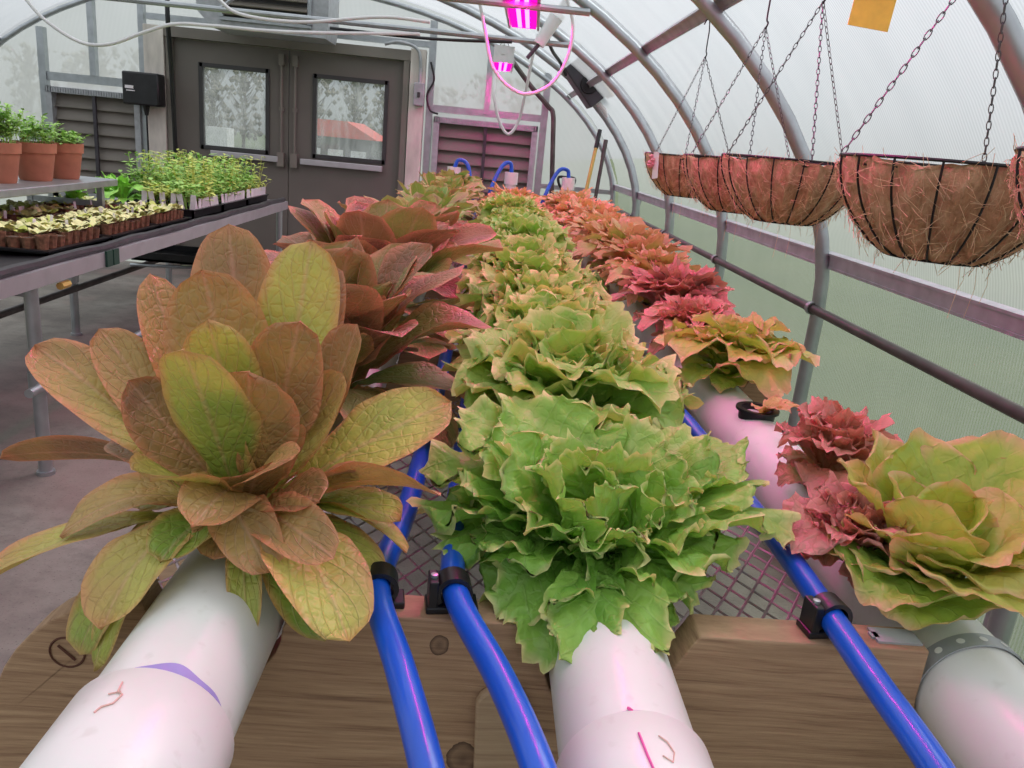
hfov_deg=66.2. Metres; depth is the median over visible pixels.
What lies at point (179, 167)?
seedling
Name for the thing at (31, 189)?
shelf
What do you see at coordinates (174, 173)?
seedling
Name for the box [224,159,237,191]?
seedling
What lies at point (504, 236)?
lettuce
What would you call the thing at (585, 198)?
leaf lettuce
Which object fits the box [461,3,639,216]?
trim
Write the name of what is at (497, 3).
trim
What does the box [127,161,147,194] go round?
seedling
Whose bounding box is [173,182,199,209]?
seedling
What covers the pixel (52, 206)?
sprout
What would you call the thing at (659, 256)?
leaf lettuce
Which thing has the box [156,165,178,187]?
seedling
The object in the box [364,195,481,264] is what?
leaf lettuce
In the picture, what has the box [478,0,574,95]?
lamp cord
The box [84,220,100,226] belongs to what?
sprout
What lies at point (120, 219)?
sprout
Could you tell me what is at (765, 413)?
cup
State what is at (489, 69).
trim
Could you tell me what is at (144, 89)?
control box
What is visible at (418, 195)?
leaf lettuce
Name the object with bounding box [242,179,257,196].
seedling
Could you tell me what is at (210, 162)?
seedling
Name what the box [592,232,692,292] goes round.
leaf lettuce
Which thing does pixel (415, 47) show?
conduit
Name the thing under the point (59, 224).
sprout
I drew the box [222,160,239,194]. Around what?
seedling
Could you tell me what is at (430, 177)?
leaf lettuce
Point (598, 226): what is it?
leaf lettuce
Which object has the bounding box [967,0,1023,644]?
trim
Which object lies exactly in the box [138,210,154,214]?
sprout
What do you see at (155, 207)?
sprout
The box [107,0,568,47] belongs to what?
trim
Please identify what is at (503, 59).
lamp
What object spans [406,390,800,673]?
lettuce
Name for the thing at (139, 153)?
seedling
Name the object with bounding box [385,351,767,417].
board
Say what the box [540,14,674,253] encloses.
trim
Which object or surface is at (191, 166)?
seedling
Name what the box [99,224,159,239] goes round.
tray
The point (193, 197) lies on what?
plant label
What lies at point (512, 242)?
lettuce
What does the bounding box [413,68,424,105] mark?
junction box
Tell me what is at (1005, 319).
trim
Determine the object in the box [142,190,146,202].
plant label
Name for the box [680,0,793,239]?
hanging basket
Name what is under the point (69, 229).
sprout
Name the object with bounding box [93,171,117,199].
lettuce
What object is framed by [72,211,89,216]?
sprout
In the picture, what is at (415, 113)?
trim
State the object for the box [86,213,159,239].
tray
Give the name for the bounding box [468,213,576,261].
lettuce
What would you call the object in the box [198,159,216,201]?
seedling
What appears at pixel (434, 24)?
trim
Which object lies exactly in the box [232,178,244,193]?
seedling
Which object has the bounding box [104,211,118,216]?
sprout
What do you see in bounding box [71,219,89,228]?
sprout
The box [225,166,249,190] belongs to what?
seedling
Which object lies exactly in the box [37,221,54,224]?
sprout
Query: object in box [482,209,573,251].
lettuce
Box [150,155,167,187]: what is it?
seedling
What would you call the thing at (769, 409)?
lettuce
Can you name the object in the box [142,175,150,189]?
seedling
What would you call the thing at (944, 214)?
hanging basket
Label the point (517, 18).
lamp
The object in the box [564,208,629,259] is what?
leaf lettuce
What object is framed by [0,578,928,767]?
board
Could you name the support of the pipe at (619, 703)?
on the wire mesh
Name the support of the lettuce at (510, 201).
in the pipe at (619, 703)
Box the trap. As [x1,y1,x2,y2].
[847,0,895,31]
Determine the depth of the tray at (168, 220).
4.23 m
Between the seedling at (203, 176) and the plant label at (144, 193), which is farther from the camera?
the seedling at (203, 176)
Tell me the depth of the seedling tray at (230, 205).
5.29 m
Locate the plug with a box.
[526,0,569,59]
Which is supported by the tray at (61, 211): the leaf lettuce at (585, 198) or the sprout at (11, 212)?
the sprout at (11, 212)
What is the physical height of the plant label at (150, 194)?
0.142 m
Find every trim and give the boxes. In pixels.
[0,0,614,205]
[35,26,53,196]
[38,70,121,86]
[86,0,98,75]
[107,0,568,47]
[137,4,147,174]
[142,23,168,264]
[146,12,429,47]
[163,26,410,265]
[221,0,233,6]
[404,48,426,189]
[422,20,437,179]
[433,105,540,121]
[437,0,637,225]
[438,0,589,15]
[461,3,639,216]
[484,45,493,114]
[533,73,551,195]
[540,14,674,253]
[540,17,672,242]
[541,184,609,194]
[568,0,741,97]
[572,0,726,286]
[590,0,728,280]
[614,184,1023,340]
[723,11,828,233]
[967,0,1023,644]
[983,68,1023,627]
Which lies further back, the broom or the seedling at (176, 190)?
the broom
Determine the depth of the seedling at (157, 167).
5.05 m
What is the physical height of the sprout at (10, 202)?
0.038 m
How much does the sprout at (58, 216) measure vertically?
0.030 m
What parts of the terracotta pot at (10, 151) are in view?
pot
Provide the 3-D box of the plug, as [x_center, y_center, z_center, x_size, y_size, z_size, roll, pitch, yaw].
[0.230,-2.182,4.571,0.249,0.568,0.090,5,17,-3]
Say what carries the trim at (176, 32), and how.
attached to the wall at (461, 67)
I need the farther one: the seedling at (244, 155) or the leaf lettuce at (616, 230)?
the seedling at (244, 155)
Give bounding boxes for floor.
[0,261,803,675]
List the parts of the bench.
leg, yellow knob, leg, rail, leg, leg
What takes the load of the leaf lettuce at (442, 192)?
in the pipe at (178, 691)
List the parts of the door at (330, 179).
vertical latch rod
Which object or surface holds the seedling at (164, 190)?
in the seedling tray at (200, 212)
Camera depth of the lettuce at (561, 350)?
1.05 m
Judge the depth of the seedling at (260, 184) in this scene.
5.92 m
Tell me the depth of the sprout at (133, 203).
4.33 m
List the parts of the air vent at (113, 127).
louver blade, louver blade, louver blade, louver blade, louver blade, louver blade, louver blade, louver blade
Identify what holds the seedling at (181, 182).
in the seedling tray at (200, 212)
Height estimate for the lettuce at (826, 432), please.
0.161 m
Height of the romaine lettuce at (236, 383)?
0.353 m
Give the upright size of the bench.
0.821 m
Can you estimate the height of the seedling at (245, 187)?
0.223 m
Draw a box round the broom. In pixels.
[584,129,601,191]
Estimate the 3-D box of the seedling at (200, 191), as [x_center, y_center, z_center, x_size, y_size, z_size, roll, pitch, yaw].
[-1.908,-1.148,4.791,0.137,0.135,0.130,13,18,22]
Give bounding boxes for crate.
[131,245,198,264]
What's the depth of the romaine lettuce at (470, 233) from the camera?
1.98 m
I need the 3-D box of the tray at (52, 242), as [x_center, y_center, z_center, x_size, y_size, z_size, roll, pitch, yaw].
[-1.961,-0.619,3.280,0.324,0.075,0.524,5,17,-3]
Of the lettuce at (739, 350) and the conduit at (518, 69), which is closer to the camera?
the lettuce at (739, 350)
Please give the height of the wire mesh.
0.006 m
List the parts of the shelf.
post, post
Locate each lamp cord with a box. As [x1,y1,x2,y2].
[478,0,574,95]
[492,28,540,134]
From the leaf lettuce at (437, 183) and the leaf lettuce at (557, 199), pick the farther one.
the leaf lettuce at (557, 199)
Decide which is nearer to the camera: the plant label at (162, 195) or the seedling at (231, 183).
the plant label at (162, 195)
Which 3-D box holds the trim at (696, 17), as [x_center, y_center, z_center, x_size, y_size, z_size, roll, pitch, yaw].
[0.678,-1.011,1.844,0.057,0.056,10.980,5,17,-3]
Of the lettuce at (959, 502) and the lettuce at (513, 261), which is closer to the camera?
the lettuce at (959, 502)
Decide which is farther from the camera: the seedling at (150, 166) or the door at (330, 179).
the door at (330, 179)
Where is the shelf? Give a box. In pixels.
[0,176,117,208]
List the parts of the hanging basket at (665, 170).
wire frame, chain, chain, chain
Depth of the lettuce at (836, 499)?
0.88 m
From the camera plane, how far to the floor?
2.88 m
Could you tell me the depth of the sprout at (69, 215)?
3.59 m
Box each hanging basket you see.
[643,19,727,215]
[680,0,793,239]
[718,0,846,255]
[833,0,1023,316]
[1004,133,1023,249]
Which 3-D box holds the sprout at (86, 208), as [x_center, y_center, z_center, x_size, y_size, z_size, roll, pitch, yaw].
[-2.094,-0.871,3.921,0.085,0.034,0.070,15,19,30]
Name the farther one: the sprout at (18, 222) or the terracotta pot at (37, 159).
the terracotta pot at (37, 159)
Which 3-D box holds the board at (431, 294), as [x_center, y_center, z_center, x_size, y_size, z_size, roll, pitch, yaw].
[0.026,-0.282,2.811,1.020,0.205,0.040,5,17,-3]
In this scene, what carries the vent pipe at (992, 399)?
attached to the trim
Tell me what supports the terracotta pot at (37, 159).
on the shelf
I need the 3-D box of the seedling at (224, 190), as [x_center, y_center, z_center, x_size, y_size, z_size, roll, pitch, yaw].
[-1.919,-1.254,5.105,0.158,0.154,0.126,5,17,0]
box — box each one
[122,70,165,174]
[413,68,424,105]
[565,43,613,117]
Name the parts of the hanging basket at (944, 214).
chain, wire frame, chain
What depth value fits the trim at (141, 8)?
6.87 m
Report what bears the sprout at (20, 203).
in the tray at (61, 211)
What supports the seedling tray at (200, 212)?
on the bench
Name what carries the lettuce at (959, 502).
in the pipe at (971, 700)
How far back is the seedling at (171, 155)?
5.21 m
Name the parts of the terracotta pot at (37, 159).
pot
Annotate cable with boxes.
[25,0,419,46]
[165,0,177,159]
[218,0,429,23]
[330,26,511,43]
[426,62,437,114]
[549,39,566,75]
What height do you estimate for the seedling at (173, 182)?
0.154 m
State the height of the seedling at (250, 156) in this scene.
0.285 m
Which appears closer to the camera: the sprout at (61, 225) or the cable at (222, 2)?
the sprout at (61, 225)
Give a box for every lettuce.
[0,224,451,671]
[58,189,88,198]
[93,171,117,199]
[104,173,147,203]
[264,236,491,447]
[274,199,502,360]
[337,196,496,297]
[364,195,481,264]
[382,180,473,212]
[395,185,479,220]
[397,172,486,212]
[398,171,481,217]
[405,192,474,220]
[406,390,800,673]
[408,169,485,199]
[409,180,479,220]
[438,199,466,265]
[441,302,703,436]
[444,284,651,396]
[455,246,611,307]
[455,264,612,344]
[467,229,572,268]
[467,232,579,268]
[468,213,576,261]
[474,190,553,220]
[475,207,542,223]
[477,181,546,208]
[477,191,552,220]
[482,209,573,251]
[485,205,540,221]
[487,187,536,195]
[498,192,542,208]
[538,187,592,207]
[542,190,596,212]
[546,194,614,223]
[552,197,591,223]
[553,198,621,226]
[557,199,646,243]
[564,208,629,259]
[567,216,648,269]
[571,214,672,268]
[591,243,701,306]
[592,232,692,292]
[611,254,739,331]
[634,293,731,354]
[653,310,819,397]
[736,395,798,421]
[774,395,903,497]
[781,471,916,588]
[826,426,1023,630]
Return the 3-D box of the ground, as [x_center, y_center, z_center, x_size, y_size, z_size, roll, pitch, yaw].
[-0.807,-5.854,24.338,180.000,0.130,170.000,5,17,-3]
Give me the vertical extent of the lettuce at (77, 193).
0.132 m
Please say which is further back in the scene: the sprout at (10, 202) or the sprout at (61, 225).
the sprout at (10, 202)
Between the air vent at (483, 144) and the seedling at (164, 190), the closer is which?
the seedling at (164, 190)
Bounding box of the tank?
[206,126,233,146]
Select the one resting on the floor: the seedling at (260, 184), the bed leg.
the bed leg
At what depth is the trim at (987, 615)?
1.76 m
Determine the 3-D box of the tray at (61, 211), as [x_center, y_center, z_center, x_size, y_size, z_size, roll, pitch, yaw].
[-2.329,-0.805,3.778,0.334,0.074,0.524,5,17,-3]
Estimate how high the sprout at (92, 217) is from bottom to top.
0.029 m
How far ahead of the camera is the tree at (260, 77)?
43.72 m
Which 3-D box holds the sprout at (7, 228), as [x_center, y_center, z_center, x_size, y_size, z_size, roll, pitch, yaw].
[-2.010,-0.622,3.117,0.071,0.037,0.080,-1,18,-19]
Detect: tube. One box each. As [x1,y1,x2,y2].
[369,158,476,767]
[440,161,556,767]
[540,167,955,767]
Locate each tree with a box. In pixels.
[205,67,233,127]
[219,70,264,147]
[258,74,264,137]
[318,79,336,119]
[334,81,374,124]
[366,84,384,135]
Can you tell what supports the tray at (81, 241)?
on the tray at (52, 242)
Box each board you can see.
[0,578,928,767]
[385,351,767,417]
[424,283,609,299]
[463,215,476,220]
[473,687,528,767]
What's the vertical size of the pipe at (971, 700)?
0.388 m
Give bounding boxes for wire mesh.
[157,261,801,638]
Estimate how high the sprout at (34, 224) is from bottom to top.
0.030 m
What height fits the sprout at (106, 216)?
0.035 m
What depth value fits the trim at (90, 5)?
6.82 m
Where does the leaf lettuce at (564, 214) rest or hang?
in the pipe at (971, 700)
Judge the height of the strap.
0.053 m
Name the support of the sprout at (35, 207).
on the tray at (61, 211)
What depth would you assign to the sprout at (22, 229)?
3.12 m
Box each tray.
[0,222,111,255]
[0,235,111,255]
[1,216,16,221]
[7,208,79,219]
[44,202,118,210]
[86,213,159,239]
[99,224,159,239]
[111,206,191,227]
[120,191,168,202]
[144,200,223,218]
[149,216,191,227]
[197,196,247,210]
[208,192,268,204]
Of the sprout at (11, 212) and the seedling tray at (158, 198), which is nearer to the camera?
the sprout at (11, 212)
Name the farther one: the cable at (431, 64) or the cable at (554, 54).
the cable at (431, 64)
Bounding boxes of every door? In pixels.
[174,38,289,265]
[288,50,403,235]
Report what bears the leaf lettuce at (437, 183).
in the pipe at (178, 691)
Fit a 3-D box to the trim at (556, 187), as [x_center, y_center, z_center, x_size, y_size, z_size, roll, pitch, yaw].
[0.600,-1.820,7.337,0.670,0.040,0.050,5,17,-3]
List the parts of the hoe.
handle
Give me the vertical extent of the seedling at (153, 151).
0.285 m
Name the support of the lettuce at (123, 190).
on the bench
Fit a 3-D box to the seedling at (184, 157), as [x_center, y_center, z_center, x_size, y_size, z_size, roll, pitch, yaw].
[-2.118,-1.327,5.075,0.146,0.274,0.130,12,18,21]
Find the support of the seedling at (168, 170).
in the seedling tray at (200, 212)
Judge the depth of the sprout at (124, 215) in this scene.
3.82 m
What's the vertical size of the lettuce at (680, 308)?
0.155 m
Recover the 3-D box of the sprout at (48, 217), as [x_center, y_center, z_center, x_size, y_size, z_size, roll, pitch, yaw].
[-2.015,-0.726,3.467,0.075,0.033,0.062,-2,18,-22]
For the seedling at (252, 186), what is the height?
0.154 m
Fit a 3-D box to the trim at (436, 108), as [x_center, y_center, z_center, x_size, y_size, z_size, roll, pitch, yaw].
[-0.227,-2.454,7.121,1.100,0.060,0.050,5,17,-3]
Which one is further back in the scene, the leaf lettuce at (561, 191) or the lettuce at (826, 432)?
the leaf lettuce at (561, 191)
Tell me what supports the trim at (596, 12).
on the floor
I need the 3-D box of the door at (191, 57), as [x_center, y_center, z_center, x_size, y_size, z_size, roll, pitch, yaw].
[-2.543,-2.026,7.144,0.995,1.985,0.120,5,17,-3]
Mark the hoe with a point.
(603, 153)
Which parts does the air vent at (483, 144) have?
louver blade, louver blade, louver blade, louver blade, louver blade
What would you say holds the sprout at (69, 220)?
on the tray at (52, 242)
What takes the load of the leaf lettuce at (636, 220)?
in the pipe at (971, 700)
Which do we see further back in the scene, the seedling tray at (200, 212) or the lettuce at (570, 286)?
the seedling tray at (200, 212)
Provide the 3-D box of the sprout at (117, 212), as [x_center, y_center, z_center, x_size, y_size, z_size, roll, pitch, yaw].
[-1.922,-0.842,3.880,0.069,0.034,0.083,8,17,9]
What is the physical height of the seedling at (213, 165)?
0.285 m
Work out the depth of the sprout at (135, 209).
4.10 m
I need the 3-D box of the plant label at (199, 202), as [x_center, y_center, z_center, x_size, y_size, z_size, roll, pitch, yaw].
[-1.871,-1.060,4.707,0.013,0.104,0.033,14,19,26]
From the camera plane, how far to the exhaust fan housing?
6.26 m
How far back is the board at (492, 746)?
0.76 m
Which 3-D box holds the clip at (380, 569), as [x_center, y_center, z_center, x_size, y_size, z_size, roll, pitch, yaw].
[-0.127,0.191,0.748,0.050,0.038,0.026,2,17,-11]
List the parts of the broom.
handle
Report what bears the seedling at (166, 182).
in the seedling tray at (200, 212)
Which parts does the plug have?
cord, cord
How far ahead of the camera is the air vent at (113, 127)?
7.06 m
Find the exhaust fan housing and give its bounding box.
[196,0,338,44]
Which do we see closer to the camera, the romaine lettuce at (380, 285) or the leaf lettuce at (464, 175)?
the romaine lettuce at (380, 285)
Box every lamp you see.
[492,35,514,72]
[504,0,540,30]
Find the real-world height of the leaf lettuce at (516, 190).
0.248 m
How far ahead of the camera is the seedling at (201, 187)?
4.73 m
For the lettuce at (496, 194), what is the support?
in the pipe at (619, 703)
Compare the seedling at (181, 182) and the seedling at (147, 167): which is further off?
the seedling at (147, 167)
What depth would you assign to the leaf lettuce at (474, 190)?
4.37 m
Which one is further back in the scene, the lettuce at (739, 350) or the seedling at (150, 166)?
the seedling at (150, 166)
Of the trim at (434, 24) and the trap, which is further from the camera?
the trim at (434, 24)
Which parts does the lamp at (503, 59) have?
led panel, plate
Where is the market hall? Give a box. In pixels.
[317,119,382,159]
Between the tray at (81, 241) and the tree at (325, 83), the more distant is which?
the tree at (325, 83)
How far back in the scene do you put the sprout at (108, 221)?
3.59 m
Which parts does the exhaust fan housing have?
grille frame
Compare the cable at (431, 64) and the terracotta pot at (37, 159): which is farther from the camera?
the cable at (431, 64)
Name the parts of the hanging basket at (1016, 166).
wire frame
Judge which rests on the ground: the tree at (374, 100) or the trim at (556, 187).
the tree at (374, 100)
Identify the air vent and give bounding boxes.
[45,85,143,199]
[431,116,537,215]
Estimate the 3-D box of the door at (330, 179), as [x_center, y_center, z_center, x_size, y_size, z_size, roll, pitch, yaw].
[-1.542,-1.945,7.197,1.005,1.985,0.120,5,17,-3]
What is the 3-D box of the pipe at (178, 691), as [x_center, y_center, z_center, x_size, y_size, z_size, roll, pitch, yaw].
[-0.323,-0.528,2.800,0.127,0.354,4.921,5,17,-3]
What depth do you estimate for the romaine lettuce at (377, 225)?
1.52 m
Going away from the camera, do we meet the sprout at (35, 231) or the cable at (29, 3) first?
the sprout at (35, 231)
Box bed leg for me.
[372,465,389,490]
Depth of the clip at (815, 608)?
0.76 m
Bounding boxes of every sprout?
[0,223,16,231]
[6,199,21,206]
[7,210,18,214]
[14,225,27,232]
[16,220,30,227]
[17,200,35,205]
[17,217,34,222]
[19,209,37,216]
[28,227,46,234]
[29,222,49,228]
[34,206,50,214]
[34,226,52,232]
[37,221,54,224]
[40,206,57,213]
[40,223,60,230]
[43,205,58,209]
[46,214,63,218]
[46,215,63,222]
[51,222,65,228]
[56,226,74,231]
[60,205,75,209]
[61,213,72,218]
[62,218,85,224]
[65,224,82,230]
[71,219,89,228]
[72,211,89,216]
[72,215,88,220]
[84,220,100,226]
[85,207,98,210]
[86,216,100,221]
[87,210,99,215]
[99,218,113,223]
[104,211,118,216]
[104,215,118,221]
[115,211,132,214]
[115,216,124,221]
[121,213,135,219]
[124,201,137,205]
[124,205,140,211]
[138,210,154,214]
[145,209,159,213]
[153,206,165,212]
[169,203,182,208]
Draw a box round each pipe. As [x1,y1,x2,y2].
[19,166,460,767]
[504,172,713,767]
[561,177,1023,767]
[612,206,1023,423]
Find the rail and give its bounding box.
[159,554,187,587]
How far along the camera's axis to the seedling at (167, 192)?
4.58 m
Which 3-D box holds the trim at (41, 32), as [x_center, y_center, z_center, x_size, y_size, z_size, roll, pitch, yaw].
[-4.177,-2.155,7.093,0.060,1.980,0.065,5,17,-3]
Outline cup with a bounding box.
[736,401,779,421]
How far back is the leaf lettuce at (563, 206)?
4.12 m
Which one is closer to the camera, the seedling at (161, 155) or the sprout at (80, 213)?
the sprout at (80, 213)
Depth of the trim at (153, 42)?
6.92 m
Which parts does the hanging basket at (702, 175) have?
wire frame, chain, chain, chain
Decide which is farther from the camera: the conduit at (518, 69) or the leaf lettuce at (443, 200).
the conduit at (518, 69)
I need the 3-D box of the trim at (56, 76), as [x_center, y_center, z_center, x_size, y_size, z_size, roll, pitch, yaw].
[-3.690,-2.690,6.952,0.950,0.070,0.050,5,17,-3]
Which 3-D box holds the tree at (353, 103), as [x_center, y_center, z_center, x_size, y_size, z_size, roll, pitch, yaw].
[-8.937,-15.259,44.379,2.348,4.786,2.366,5,17,-3]
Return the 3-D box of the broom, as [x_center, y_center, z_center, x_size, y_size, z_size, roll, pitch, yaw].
[0.605,-1.393,6.782,0.251,1.577,0.686,16,20,31]
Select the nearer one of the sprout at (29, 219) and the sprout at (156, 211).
the sprout at (29, 219)
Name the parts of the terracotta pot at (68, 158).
pot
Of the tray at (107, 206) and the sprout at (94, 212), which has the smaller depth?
the sprout at (94, 212)
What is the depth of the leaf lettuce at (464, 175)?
4.62 m
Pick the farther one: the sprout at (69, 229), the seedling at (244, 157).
the seedling at (244, 157)
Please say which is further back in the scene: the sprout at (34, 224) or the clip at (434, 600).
the sprout at (34, 224)
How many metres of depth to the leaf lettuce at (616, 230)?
2.84 m
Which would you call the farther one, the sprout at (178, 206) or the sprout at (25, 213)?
the sprout at (178, 206)
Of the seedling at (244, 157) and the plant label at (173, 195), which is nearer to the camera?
the plant label at (173, 195)
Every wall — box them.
[0,0,616,263]
[610,157,1023,660]
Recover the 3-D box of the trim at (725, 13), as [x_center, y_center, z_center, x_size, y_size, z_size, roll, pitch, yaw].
[-1.892,-0.863,2.539,6.114,2.597,0.042,5,17,-3]
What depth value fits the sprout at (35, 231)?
3.13 m
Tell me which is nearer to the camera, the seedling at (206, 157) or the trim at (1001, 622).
the trim at (1001, 622)
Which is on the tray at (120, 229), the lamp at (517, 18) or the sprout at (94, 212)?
the sprout at (94, 212)
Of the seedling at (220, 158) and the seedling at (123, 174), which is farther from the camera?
the seedling at (220, 158)
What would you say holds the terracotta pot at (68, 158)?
on the shelf
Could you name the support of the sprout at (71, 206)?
on the tray at (61, 211)
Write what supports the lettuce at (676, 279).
in the pipe at (971, 700)
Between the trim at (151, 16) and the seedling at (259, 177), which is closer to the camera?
the seedling at (259, 177)
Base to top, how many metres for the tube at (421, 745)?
0.375 m
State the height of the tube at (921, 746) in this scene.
0.347 m
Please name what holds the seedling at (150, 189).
in the seedling tray at (200, 212)
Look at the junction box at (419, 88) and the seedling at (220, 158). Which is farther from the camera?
the junction box at (419, 88)
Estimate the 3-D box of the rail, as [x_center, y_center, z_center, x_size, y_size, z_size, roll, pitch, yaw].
[-0.493,-0.304,2.969,0.040,0.100,4.518,5,17,-3]
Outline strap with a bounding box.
[920,633,1023,682]
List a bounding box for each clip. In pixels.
[370,561,404,608]
[424,566,477,613]
[796,592,852,638]
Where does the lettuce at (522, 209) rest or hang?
in the pipe at (619, 703)
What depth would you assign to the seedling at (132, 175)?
5.10 m
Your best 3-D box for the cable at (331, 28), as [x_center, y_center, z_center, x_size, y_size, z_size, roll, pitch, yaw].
[-0.535,-2.060,4.639,1.073,0.048,0.018,5,17,-3]
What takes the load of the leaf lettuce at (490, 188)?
in the pipe at (619, 703)
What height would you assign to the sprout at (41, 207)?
0.033 m
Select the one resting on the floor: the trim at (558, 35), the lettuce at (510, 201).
the trim at (558, 35)
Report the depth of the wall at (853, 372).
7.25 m
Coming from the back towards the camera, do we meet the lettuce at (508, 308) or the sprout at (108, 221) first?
the sprout at (108, 221)
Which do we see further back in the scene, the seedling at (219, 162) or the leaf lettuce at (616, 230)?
the seedling at (219, 162)
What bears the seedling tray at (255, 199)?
on the bench
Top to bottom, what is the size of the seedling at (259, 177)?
0.285 m
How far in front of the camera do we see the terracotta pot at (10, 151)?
3.45 m
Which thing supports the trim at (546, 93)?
on the floor
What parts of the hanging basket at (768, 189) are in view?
chain, wire frame, chain, chain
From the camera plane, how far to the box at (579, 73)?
5.76 m
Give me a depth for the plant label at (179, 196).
4.57 m
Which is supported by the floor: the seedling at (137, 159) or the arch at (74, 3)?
the arch at (74, 3)
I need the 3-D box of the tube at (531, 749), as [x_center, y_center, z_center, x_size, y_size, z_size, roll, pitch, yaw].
[-0.044,-0.551,2.744,0.164,0.368,4.899,5,17,-2]
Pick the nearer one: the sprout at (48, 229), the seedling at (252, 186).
the sprout at (48, 229)
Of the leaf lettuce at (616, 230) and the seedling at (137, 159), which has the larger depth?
the seedling at (137, 159)
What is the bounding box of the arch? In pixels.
[691,0,829,545]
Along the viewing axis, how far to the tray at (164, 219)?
4.24 m
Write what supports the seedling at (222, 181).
in the seedling tray at (230, 205)
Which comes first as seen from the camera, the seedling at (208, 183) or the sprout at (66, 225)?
the sprout at (66, 225)
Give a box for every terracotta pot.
[0,101,29,183]
[10,110,63,181]
[35,130,88,179]
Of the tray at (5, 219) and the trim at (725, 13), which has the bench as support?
the tray at (5, 219)
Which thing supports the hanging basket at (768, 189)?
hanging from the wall
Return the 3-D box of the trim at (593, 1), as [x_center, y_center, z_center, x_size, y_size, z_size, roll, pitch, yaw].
[-1.925,-1.218,3.706,6.114,2.597,0.042,5,17,-3]
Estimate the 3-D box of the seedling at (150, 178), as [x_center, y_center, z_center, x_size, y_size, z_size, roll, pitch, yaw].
[-2.120,-1.153,4.707,0.158,0.154,0.126,2,17,-12]
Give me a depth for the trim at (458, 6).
5.88 m
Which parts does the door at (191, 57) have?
vertical latch rod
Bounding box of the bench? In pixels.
[0,197,287,476]
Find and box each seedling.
[118,170,136,192]
[119,151,139,193]
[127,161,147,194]
[128,152,143,192]
[137,153,154,190]
[138,153,162,183]
[139,181,165,201]
[141,184,158,199]
[142,153,156,180]
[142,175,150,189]
[144,151,161,181]
[147,155,165,188]
[147,177,171,202]
[149,154,165,187]
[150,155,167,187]
[151,182,175,203]
[153,185,171,201]
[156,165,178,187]
[161,157,175,187]
[163,151,177,179]
[163,180,184,202]
[165,180,189,190]
[165,186,187,202]
[166,159,189,196]
[167,155,181,183]
[172,160,196,188]
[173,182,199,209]
[179,157,200,189]
[179,167,198,188]
[179,181,204,203]
[180,157,191,181]
[184,183,209,205]
[187,157,202,197]
[187,183,209,200]
[195,161,215,200]
[197,160,209,201]
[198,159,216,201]
[199,157,220,190]
[203,160,223,195]
[207,157,218,194]
[211,178,228,201]
[212,158,225,184]
[213,159,224,199]
[215,180,232,200]
[216,159,235,196]
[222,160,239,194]
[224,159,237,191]
[225,158,238,194]
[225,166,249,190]
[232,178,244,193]
[233,166,252,197]
[238,174,255,190]
[239,155,248,193]
[241,157,258,193]
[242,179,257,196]
[247,176,264,188]
[248,156,261,189]
[256,156,270,186]
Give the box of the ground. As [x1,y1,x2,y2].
[182,132,264,265]
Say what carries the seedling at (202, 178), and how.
in the seedling tray at (200, 212)
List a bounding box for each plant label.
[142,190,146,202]
[148,191,154,201]
[159,192,165,203]
[171,193,175,203]
[176,194,184,208]
[190,195,195,209]
[198,198,201,207]
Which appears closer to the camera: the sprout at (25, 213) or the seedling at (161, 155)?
the sprout at (25, 213)
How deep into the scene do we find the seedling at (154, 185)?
4.58 m
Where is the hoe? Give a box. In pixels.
[594,139,607,200]
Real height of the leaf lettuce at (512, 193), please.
0.209 m
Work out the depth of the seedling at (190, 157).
4.88 m
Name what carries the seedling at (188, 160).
in the seedling tray at (200, 212)
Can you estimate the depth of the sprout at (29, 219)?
3.37 m
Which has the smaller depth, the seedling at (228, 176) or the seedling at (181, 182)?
the seedling at (181, 182)
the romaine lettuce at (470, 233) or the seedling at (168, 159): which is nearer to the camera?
the romaine lettuce at (470, 233)
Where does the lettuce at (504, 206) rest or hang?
in the pipe at (619, 703)
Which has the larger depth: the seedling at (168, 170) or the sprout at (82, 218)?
the seedling at (168, 170)
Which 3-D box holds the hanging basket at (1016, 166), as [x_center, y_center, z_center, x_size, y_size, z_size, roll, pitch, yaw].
[0.727,-0.352,0.783,0.343,0.694,0.358,3,17,-10]
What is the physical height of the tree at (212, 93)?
4.532 m
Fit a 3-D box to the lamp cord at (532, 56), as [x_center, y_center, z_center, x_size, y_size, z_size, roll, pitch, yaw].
[0.023,-2.210,5.769,0.434,0.738,0.144,17,20,34]
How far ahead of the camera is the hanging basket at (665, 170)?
2.67 m
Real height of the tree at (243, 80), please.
5.430 m
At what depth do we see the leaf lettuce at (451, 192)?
3.47 m
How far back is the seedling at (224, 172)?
5.23 m
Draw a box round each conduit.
[385,40,422,71]
[514,61,555,211]
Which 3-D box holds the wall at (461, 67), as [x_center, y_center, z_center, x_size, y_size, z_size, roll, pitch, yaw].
[-2.022,-2.271,7.157,6.060,2.600,0.001,5,17,-3]

